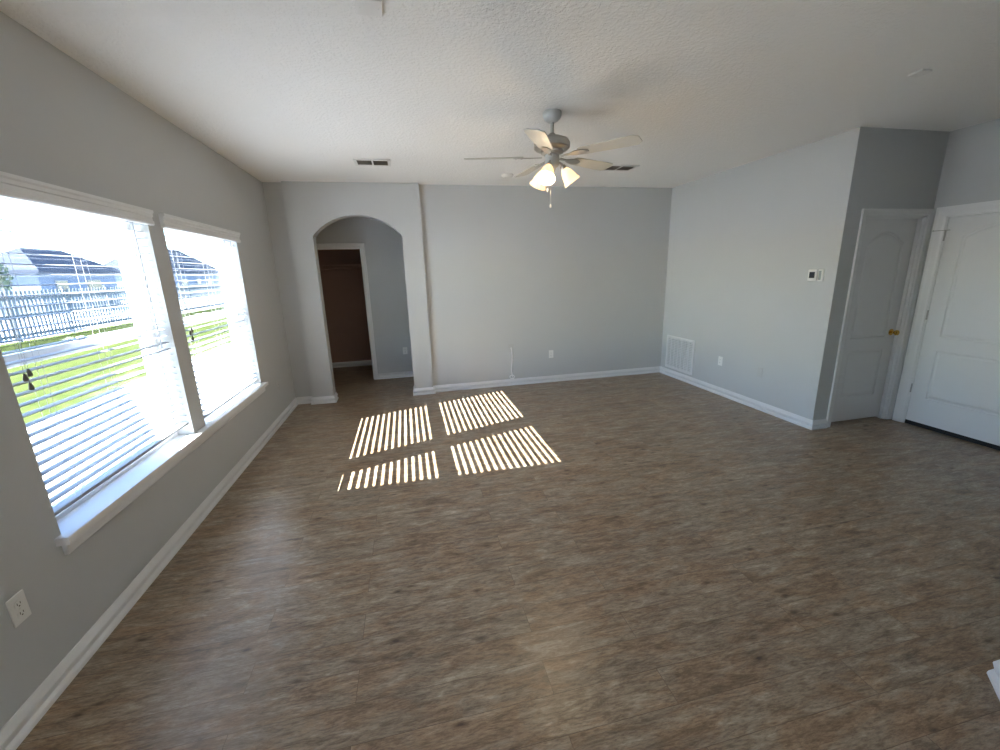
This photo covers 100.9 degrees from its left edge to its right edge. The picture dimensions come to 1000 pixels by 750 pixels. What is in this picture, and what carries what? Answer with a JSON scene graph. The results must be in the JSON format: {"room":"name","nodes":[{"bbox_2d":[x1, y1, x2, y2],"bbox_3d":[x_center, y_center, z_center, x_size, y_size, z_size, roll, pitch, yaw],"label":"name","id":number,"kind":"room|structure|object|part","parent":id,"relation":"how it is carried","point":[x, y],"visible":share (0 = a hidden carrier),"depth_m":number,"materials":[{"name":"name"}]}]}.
{"room":"empty living room","nodes":[
{"label":"empty living room","id":0,"kind":"room"},
{"bbox_2d":[0,11,294,729],"bbox_3d":[-2.123,-0.165,1.999,0.200,2.743,12.600,-5,14,-12],"label":"wall","id":1,"kind":"structure","parent":0,"point":[63,124],"depth_m":2.21,"materials":[{"name":"paint"}]},
{"bbox_2d":[5,589,31,627],"bbox_3d":[-1.839,0.893,1.579,0.009,0.116,0.072,-5,14,-12],"label":"wall outlet","id":2,"kind":"object","parent":1,"relation":"attached to","point":[18,608],"visible":1,"depth_m":1.57,"materials":[{"name":"white plastic"}]},
{"bbox_2d":[14,599,22,608],"bbox_3d":[-1.837,0.874,1.575,0.003,0.029,0.033,-5,14,-12],"label":"receptacle","id":3,"kind":"object","parent":2,"relation":"attached to","point":[18,603],"depth_m":1.57,"materials":[{"name":"white plastic"}]},
{"bbox_2d":[17,607,25,617],"bbox_3d":[-1.836,0.911,1.584,0.003,0.029,0.033,-5,14,-12],"label":"receptacle","id":4,"kind":"object","parent":2,"relation":"attached to","point":[21,611],"depth_m":1.58,"materials":[{"name":"white plastic"}]},
{"bbox_2d":[0,196,177,519],"bbox_3d":[-2.190,-0.154,2.155,0.069,1.481,1.200,-5,14,-12],"label":"window","id":5,"kind":"structure","parent":1,"relation":"in","point":[121,255],"depth_m":2.54,"materials":[{"name":"white plastic"}]},
{"bbox_3d":[-2.222,-0.487,2.066,0.024,0.758,1.130,-5,14,-12],"label":"sash","id":6,"kind":"part","parent":5,"relation":"part of","materials":[{"name":"glass"}]},
{"bbox_3d":[-2.178,0.181,2.239,0.024,0.745,1.130,-5,14,-12],"label":"sash","id":7,"kind":"part","parent":5,"relation":"part of","materials":[{"name":"white plastic"}]},
{"bbox_2d":[0,171,188,515],"bbox_3d":[-2.076,-0.205,2.169,0.100,1.411,1.250,-5,14,-12],"label":"window blind","id":8,"kind":"object","parent":5,"relation":"attached to","point":[12,186],"visible":0.84,"depth_m":2.03,"materials":[{"name":"white plastic"}]},
{"bbox_3d":[-1.946,-0.349,1.596,0.002,0.715,0.006,-1,14,2],"label":"pull cord","id":9,"kind":"part","parent":8,"relation":"part of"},
{"bbox_3d":[-1.952,-0.362,1.617,0.002,0.700,0.006,-1,14,2],"label":"pull cord","id":10,"kind":"part","parent":8,"relation":"part of","materials":[{"name":"white fabric"}]},
{"bbox_3d":[-1.948,-0.333,1.613,0.003,0.755,0.006,-5,14,-12],"label":"pull cord","id":11,"kind":"part","parent":8,"relation":"part of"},
{"bbox_3d":[-2.003,-0.080,1.769,0.055,1.337,0.007,-5,14,-12],"label":"ladder cord","id":12,"kind":"part","parent":8,"relation":"part of","materials":[{"name":"white fabric"}]},
{"bbox_3d":[-2.097,-0.178,2.174,0.055,1.337,0.007,-5,14,-12],"label":"ladder cord","id":13,"kind":"part","parent":8,"relation":"part of","materials":[{"name":"white fabric"}]},
{"bbox_3d":[-2.077,0.473,2.333,0.048,0.016,1.184,-5,14,-12],"label":"rail","id":14,"kind":"part","parent":8,"relation":"part of","materials":[{"name":"white plastic"}]},
{"bbox_3d":[-2.191,-0.276,2.578,0.055,1.337,0.007,-5,14,-12],"label":"ladder cord","id":15,"kind":"part","parent":8,"relation":"part of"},
{"bbox_3d":[-2.188,-0.154,2.155,0.065,1.481,1.200,-5,14,-12],"label":"frame","id":16,"kind":"part","parent":5,"relation":"part of","materials":[{"name":"white plastic"}]},
{"bbox_2d":[0,397,297,749],"bbox_3d":[-1.796,1.295,1.582,0.027,0.094,8.296,-5,14,-12],"label":"baseboard","id":17,"kind":"structure","parent":1,"relation":"attached to","point":[13,733],"depth_m":2.01,"materials":[{"name":"white paint"}]},
{"bbox_2d":[57,383,260,533],"bbox_3d":[-2.251,0.407,3.035,0.115,0.030,2.640,-5,14,-12],"label":"window sill","id":18,"kind":"structure","parent":1,"relation":"attached to","point":[68,520],"depth_m":2.30,"materials":[{"name":"white paint"}]},
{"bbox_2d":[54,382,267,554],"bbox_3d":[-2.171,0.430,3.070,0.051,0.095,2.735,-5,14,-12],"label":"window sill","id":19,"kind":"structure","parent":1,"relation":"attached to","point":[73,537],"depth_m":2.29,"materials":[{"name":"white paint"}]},
{"bbox_2d":[163,228,249,412],"bbox_3d":[-2.500,-0.477,3.489,0.069,1.481,1.265,-5,14,-12],"label":"window","id":20,"kind":"structure","parent":1,"relation":"in","point":[222,269],"depth_m":3.96,"materials":[{"name":"white plastic"}]},
{"bbox_3d":[-2.532,-0.810,3.401,0.024,0.758,1.195,-5,14,-12],"label":"sash","id":21,"kind":"part","parent":20,"relation":"part of","materials":[{"name":"glass"}]},
{"bbox_2d":[158,213,257,417],"bbox_3d":[-2.386,-0.511,3.512,0.100,1.449,1.335,-5,14,-12],"label":"window blind","id":22,"kind":"object","parent":20,"relation":"attached to","point":[167,221],"visible":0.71,"depth_m":3.40,"materials":[{"name":"white plastic"}]},
{"bbox_3d":[-2.255,-0.677,2.921,0.002,0.700,0.006,-1,14,2],"label":"pull cord","id":23,"kind":"part","parent":22,"relation":"part of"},
{"bbox_3d":[-2.251,-0.648,2.916,0.002,0.755,0.006,-1,14,2],"label":"pull cord","id":24,"kind":"part","parent":22,"relation":"part of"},
{"bbox_3d":[-2.307,-0.379,3.086,0.055,1.375,0.007,-5,14,-12],"label":"ladder cord","id":25,"kind":"part","parent":22,"relation":"part of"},
{"bbox_3d":[-2.406,-0.482,3.513,0.055,1.375,0.007,-5,14,-12],"label":"ladder cord","id":26,"kind":"part","parent":22,"relation":"part of","materials":[{"name":"white fabric"}]},
{"bbox_3d":[-2.385,0.187,3.676,0.048,0.016,1.249,-5,14,-12],"label":"rail","id":27,"kind":"part","parent":22,"relation":"part of","materials":[{"name":"white plastic"}]},
{"bbox_3d":[-2.505,-0.586,3.939,0.055,1.375,0.007,-5,14,-12],"label":"ladder cord","id":28,"kind":"part","parent":22,"relation":"part of","materials":[{"name":"white fabric"}]},
{"bbox_3d":[-2.487,-0.141,3.573,0.024,0.745,1.195,-5,14,-12],"label":"sash","id":29,"kind":"part","parent":20,"relation":"part of","materials":[{"name":"white plastic"}]},
{"bbox_3d":[-2.498,-0.477,3.489,0.065,1.481,1.265,-5,14,-12],"label":"frame","id":30,"kind":"part","parent":20,"relation":"part of","materials":[{"name":"white plastic"}]},
{"bbox_2d":[317,249,371,362],"bbox_3d":[-2.368,-1.409,7.025,1.600,2.743,1.190,-5,14,-12],"label":"wall","id":31,"kind":"structure","parent":0,"point":[343,291],"depth_m":7.49,"materials":[{"name":"paint"}]},
{"bbox_2d":[319,263,361,270],"bbox_3d":[-2.496,-1.895,7.242,1.480,0.110,0.300,-5,14,-12],"label":"closet shelf","id":32,"kind":"object","parent":31,"relation":"attached to","point":[356,266],"visible":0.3,"depth_m":7.18,"materials":[{"name":"paint"}]},
{"bbox_3d":[-2.471,-1.846,7.143,1.480,0.032,0.032,-5,14,-12],"label":"rod","id":33,"kind":"part","parent":32,"relation":"part of","materials":[{"name":"paint"}]},
{"bbox_2d":[332,360,371,367],"bbox_3d":[-2.474,-0.231,7.793,1.480,0.094,0.027,-5,14,-12],"label":"baseboard","id":34,"kind":"structure","parent":31,"relation":"attached to","point":[365,362],"depth_m":7.73,"materials":[{"name":"white paint"}]},
{"bbox_2d":[262,181,432,397],"bbox_3d":[-1.882,-1.019,5.400,1.814,2.743,0.184,-5,14,-12],"label":"wall","id":35,"kind":"structure","parent":0,"point":[297,211],"depth_m":5.19,"materials":[{"name":"paint"}]},
{"bbox_2d":[297,392,338,404],"bbox_3d":[-2.465,0.321,5.575,0.505,0.094,0.211,-5,14,-12],"label":"baseboard","id":36,"kind":"structure","parent":35,"relation":"attached to","point":[308,399],"depth_m":5.51,"materials":[{"name":"white paint"}]},
{"bbox_2d":[316,217,412,372],"bbox_3d":[-1.494,-1.320,6.564,3.100,2.743,0.110,-5,14,-12],"label":"wall","id":37,"kind":"structure","parent":0,"point":[383,244],"depth_m":6.42,"materials":[{"name":"paint"}]},
{"bbox_2d":[317,243,377,379],"bbox_3d":[-2.463,-0.934,6.423,0.906,2.118,0.127,-5,14,-12],"label":"door frame","id":38,"kind":"structure","parent":37,"relation":"in","point":[328,246],"depth_m":6.35,"materials":[{"name":"white paint"}]},
{"bbox_2d":[378,371,413,378],"bbox_3d":[-0.952,-0.060,6.922,2.100,0.094,0.027,-5,14,-12],"label":"baseboard","id":39,"kind":"structure","parent":37,"relation":"attached to","point":[405,373],"depth_m":6.76,"materials":[{"name":"white paint"}]},
{"bbox_2d":[403,347,407,353],"bbox_3d":[-1.543,-0.396,6.713,0.072,0.116,0.009,-5,14,-12],"label":"wall outlet","id":40,"kind":"object","parent":37,"relation":"attached to","point":[404,348],"visible":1,"depth_m":6.71,"materials":[{"name":"white plastic"}]},
{"bbox_2d":[0,0,999,187],"bbox_3d":[1.273,-1.829,2.384,7.251,0.100,12.600,-5,14,-12],"label":"ceiling","id":41,"kind":"structure","parent":0,"point":[282,90],"depth_m":2.41,"materials":[{"name":"white paint"}]},
{"bbox_2d":[354,0,382,16],"bbox_3d":[-0.553,-1.554,1.742,0.110,0.016,0.110,-5,14,-12],"label":"cover plate","id":42,"kind":"object","parent":41,"relation":"attached to","point":[363,7],"visible":1,"depth_m":1.74,"materials":[{"name":"paint"}]},
{"bbox_2d":[353,158,390,166],"bbox_3d":[-1.280,-2.132,4.144,0.350,0.012,0.240,-5,14,-12],"label":"ceiling vent","id":43,"kind":"object","parent":41,"relation":"in","point":[358,161],"visible":1,"depth_m":4.13,"materials":[{"name":"white metal"}]},
{"bbox_2d":[501,173,512,178],"bbox_3d":[0.086,-2.335,4.855,0.144,0.042,0.144,-5,14,-12],"label":"smoke detector","id":44,"kind":"object","parent":41,"relation":"attached to","point":[505,175],"visible":1,"depth_m":4.81,"materials":[{"name":"white plastic"}]},
{"bbox_2d":[464,108,641,207],"bbox_3d":[0.360,-1.589,3.089,1.250,0.653,1.232,-5,14,-12],"label":"ceiling fan","id":45,"kind":"object","parent":41,"relation":"hanging from","point":[552,145],"visible":1,"depth_m":2.98,"materials":[{"name":"white wood"}]},
{"bbox_3d":[-0.048,-1.599,3.048,0.435,0.006,0.136,-2,25,-1],"label":"blade","id":46,"kind":"part","parent":45,"relation":"part of","materials":[{"name":"beige wood"}]},
{"bbox_3d":[0.243,-1.708,3.450,0.136,0.007,0.435,-17,18,-15],"label":"blade","id":47,"kind":"part","parent":45,"relation":"part of","materials":[{"name":"beige wood"}]},
{"bbox_3d":[0.294,-1.501,3.198,0.130,0.146,0.138,-5,14,-12],"label":"lamp shade","id":48,"kind":"part","parent":45,"relation":"part of","materials":[{"name":"white glass"}]},
{"bbox_3d":[0.259,-1.510,2.652,0.136,0.007,0.435,13,18,14],"label":"blade","id":49,"kind":"part","parent":45,"relation":"part of","materials":[{"name":"beige wood"}]},
{"bbox_3d":[0.328,-1.441,2.953,0.129,0.146,0.135,-5,14,-12],"label":"lamp shade","id":50,"kind":"part","parent":45,"relation":"part of","materials":[{"name":"white glass"}]},
{"bbox_3d":[0.531,-1.485,3.103,0.140,0.146,0.134,-5,14,-12],"label":"lamp shade","id":51,"kind":"part","parent":45,"relation":"part of","materials":[{"name":"white glass"}]},
{"bbox_3d":[0.729,-1.686,3.304,0.435,0.006,0.136,-12,6,-35],"label":"blade","id":52,"kind":"part","parent":45,"relation":"part of","materials":[{"name":"beige wood"}]},
{"bbox_3d":[0.739,-1.564,2.810,0.435,0.007,0.136,8,6,34],"label":"blade","id":53,"kind":"part","parent":45,"relation":"part of","materials":[{"name":"beige wood"}]},
{"bbox_2d":[601,164,639,170],"bbox_3d":[1.345,-2.343,4.671,0.380,0.012,0.240,-5,14,-12],"label":"ceiling vent","id":54,"kind":"object","parent":41,"relation":"in","point":[615,167],"visible":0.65,"depth_m":4.67,"materials":[{"name":"white metal"}]},
{"bbox_2d":[908,69,931,76],"bbox_3d":[2.565,-1.843,2.522,0.080,0.016,0.080,-5,14,-12],"label":"cover plate","id":55,"kind":"object","parent":41,"relation":"attached to","point":[920,72],"visible":1,"depth_m":2.51,"materials":[{"name":"paint"}]},
{"bbox_2d":[16,365,999,749],"bbox_3d":[1.357,0.938,3.073,7.251,0.120,12.600,-5,14,-12],"label":"floor","id":56,"kind":"structure","parent":0,"point":[649,561],"depth_m":2.18,"materials":[{"name":"laminate"}]},
{"bbox_2d":[419,184,671,385],"bbox_3d":[0.818,-1.252,6.007,3.740,2.743,0.114,-5,14,-12],"label":"wall","id":57,"kind":"structure","parent":0,"point":[581,278],"depth_m":5.89,"materials":[{"name":"paint"}]},
{"bbox_2d":[509,344,513,351],"bbox_3d":[0.162,-0.388,5.999,0.072,0.116,0.009,-5,14,-12],"label":"cable plate","id":58,"kind":"object","parent":57,"relation":"attached to","point":[510,345],"visible":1,"depth_m":6.00,"materials":[{"name":"white plastic"}]},
{"bbox_2d":[509,348,514,378],"bbox_3d":[0.172,-0.164,6.037,0.083,0.467,0.043,-5,14,-12],"label":"cable","id":59,"kind":"object","parent":58,"relation":"hanging from","point":[512,375],"visible":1,"depth_m":6.05,"materials":[{"name":"grey"}]},
{"bbox_3d":[0.172,-0.179,6.042,0.034,0.440,0.027,-5,14,-12],"label":"cord","id":60,"kind":"part","parent":59,"relation":"part of","materials":[{"name":"white plastic"}]},
{"bbox_2d":[413,366,660,395],"bbox_3d":[0.671,0.060,6.239,3.904,0.094,0.211,-5,14,-12],"label":"baseboard","id":61,"kind":"structure","parent":57,"relation":"attached to","point":[588,375],"depth_m":6.17,"materials":[{"name":"white paint"}]},
{"bbox_2d":[549,350,552,357],"bbox_3d":[0.762,-0.312,6.157,0.072,0.116,0.009,-5,14,-12],"label":"wall outlet","id":62,"kind":"object","parent":57,"relation":"attached to","point":[550,351],"visible":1,"depth_m":6.16,"materials":[{"name":"white plastic"}]},
{"bbox_2d":[661,127,871,419],"bbox_3d":[2.887,-1.088,5.095,0.130,2.743,2.602,-5,14,-12],"label":"wall","id":63,"kind":"structure","parent":0,"point":[745,240],"depth_m":4.51,"materials":[{"name":"paint"}]},
{"bbox_2d":[665,335,694,374],"bbox_3d":[2.659,-0.307,6.127,0.014,0.500,0.630,-5,14,-12],"label":"air vent","id":64,"kind":"object","parent":63,"relation":"in","point":[679,351],"visible":1,"depth_m":6.10,"materials":[{"name":"white metal"}]},
{"bbox_2d":[718,356,722,365],"bbox_3d":[2.841,-0.180,5.328,0.009,0.116,0.072,-5,14,-12],"label":"wall outlet","id":65,"kind":"object","parent":63,"relation":"attached to","point":[720,359],"visible":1,"depth_m":5.32,"materials":[{"name":"white plastic"}]},
{"bbox_2d":[660,367,826,429],"bbox_3d":[2.934,0.201,5.397,0.193,0.094,2.616,-5,14,-12],"label":"baseboard","id":66,"kind":"structure","parent":63,"relation":"attached to","point":[807,423],"depth_m":4.85,"materials":[{"name":"white paint"}]},
{"bbox_2d":[807,269,817,280],"bbox_3d":[3.045,-0.973,4.020,0.024,0.108,0.090,-5,14,-12],"label":"thermostat","id":67,"kind":"object","parent":63,"relation":"attached to","point":[812,273],"visible":1,"depth_m":4.01,"materials":[{"name":"white plastic"}]},
{"bbox_2d":[817,269,824,280],"bbox_3d":[3.066,-0.954,3.949,0.015,0.112,0.056,-5,14,-12],"label":"control plate","id":68,"kind":"object","parent":63,"relation":"attached to","point":[820,277],"visible":1,"depth_m":3.94,"materials":[{"name":"white plastic"}]},
{"bbox_2d":[823,127,949,418],"bbox_3d":[3.656,-0.844,4.023,0.887,2.743,0.120,-5,14,-12],"label":"wall","id":69,"kind":"structure","parent":0,"point":[903,170],"depth_m":3.72,"materials":[{"name":"paint"}]},
{"bbox_2d":[826,209,935,427],"bbox_3d":[3.685,-0.526,4.098,0.847,2.088,0.137,-5,14,-12],"label":"door","id":70,"kind":"structure","parent":69,"relation":"in","point":[891,247],"depth_m":4.08,"materials":[{"name":"white paint"}]},
{"bbox_3d":[3.978,-0.428,4.160,0.064,0.064,0.069,-5,14,-12],"label":"knob","id":71,"kind":"part","parent":70,"relation":"part of","materials":[{"name":"gold metal"}]},
{"bbox_2d":[891,119,999,418],"bbox_3d":[4.398,-0.623,3.045,0.120,2.743,2.404,-5,14,-12],"label":"wall","id":72,"kind":"structure","parent":0,"point":[970,173],"depth_m":3.61,"materials":[{"name":"paint"}]},
{"bbox_2d":[892,200,999,450],"bbox_3d":[4.255,-0.432,3.638,0.185,2.094,0.993,-5,14,-12],"label":"door","id":73,"kind":"structure","parent":72,"relation":"in","point":[949,385],"depth_m":3.78,"materials":[{"name":"white paint"}]},
{"label":"outside","id":74,"kind":"structure","parent":0,"visible":0},
{"bbox_2d":[0,306,231,423],"bbox_3d":[4.318,-2.235,16.282,41.400,0.180,150.000,-5,14,-12],"label":"lawn","id":75,"kind":"structure","parent":74,"point":[56,338],"depth_m":9.58,"materials":[{"name":"green plant"}]},
{"bbox_2d":[0,281,224,344],"bbox_3d":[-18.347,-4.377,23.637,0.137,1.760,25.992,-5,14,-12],"label":"picket fence","id":76,"kind":"object","parent":75,"relation":"on","point":[63,297],"visible":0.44,"depth_m":15.93,"materials":[{"name":"white wood"}]},
{"bbox_2d":[0,261,13,291],"bbox_3d":[-27.744,-4.720,22.280,2.155,3.615,2.269,-5,14,-12],"label":"leafy tree","id":77,"kind":"object","parent":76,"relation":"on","point":[3,277],"visible":0.66,"depth_m":22.59,"materials":[{"name":"green plant"}]},
{"bbox_3d":[-16.044,-1.947,13.596,0.085,1.760,0.120,-5,14,-12],"label":"post","id":78,"kind":"part","parent":76,"relation":"part of","materials":[{"name":"white wood"}]},
{"bbox_2d":[0,247,120,314],"bbox_3d":[-33.236,-7.005,30.460,4.800,4.400,8.400,-5,14,-12],"label":"house","id":79,"kind":"structure","parent":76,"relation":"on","point":[15,258],"depth_m":28.71,"materials":[{"name":"paint"}]},
{"bbox_3d":[-30.781,-6.033,29.155,0.010,1.200,1.000,-5,14,-12],"label":"pane","id":80,"kind":"part","parent":79,"relation":"part of","materials":[{"name":"glass"}]},
{"bbox_3d":[-31.485,-6.767,32.189,0.010,1.200,1.400,-5,14,-12],"label":"pane","id":81,"kind":"part","parent":79,"relation":"part of","materials":[{"name":"glass"}]},
{"bbox_3d":[-16.561,-2.487,15.826,0.085,1.760,0.120,-5,14,-12],"label":"post","id":82,"kind":"part","parent":76,"relation":"part of","materials":[{"name":"white wood"}]},
{"bbox_3d":[-18.272,-4.834,23.225,0.038,0.090,25.300,-5,14,-12],"label":"rail","id":83,"kind":"part","parent":76,"relation":"part of","materials":[{"name":"white wood"}]},
{"bbox_3d":[-18.255,-4.281,23.363,0.038,0.090,25.300,-5,14,-12],"label":"rail","id":84,"kind":"part","parent":76,"relation":"part of","materials":[{"name":"white wood"}]},
{"bbox_3d":[-18.237,-3.670,23.515,0.038,0.090,25.300,-5,14,-12],"label":"rail","id":85,"kind":"part","parent":76,"relation":"part of","materials":[{"name":"white wood"}]},
{"bbox_2d":[103,248,219,299],"bbox_3d":[-41.777,-12.819,51.540,7.800,6.000,14.800,-5,14,-12],"label":"house","id":86,"kind":"structure","parent":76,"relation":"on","point":[191,271],"depth_m":51.31,"materials":[{"name":"paint"}]},
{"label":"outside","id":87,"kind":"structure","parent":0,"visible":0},
{"bbox_2d":[27,345,238,504],"bbox_3d":[-2.817,1.073,3.825,17.000,0.200,24.000,-5,14,-12],"label":"patio","id":88,"kind":"structure","parent":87,"point":[30,429],"depth_m":5.39,"materials":[{"name":"concrete"}]},
{"bbox_3d":[3.602,0.332,-0.693,3.371,2.743,4.748,-5,14,-12],"label":"wall partition","id":89,"kind":"structure","parent":0,"visible":0},
{"bbox_2d":[987,659,999,700],"bbox_3d":[3.031,1.086,1.829,3.305,0.094,0.427,-7,15,-20],"label":"baseboard","id":90,"kind":"structure","parent":89,"relation":"attached to","point":[993,674],"depth_m":1.62,"materials":[{"name":"white paint"}]}
]}

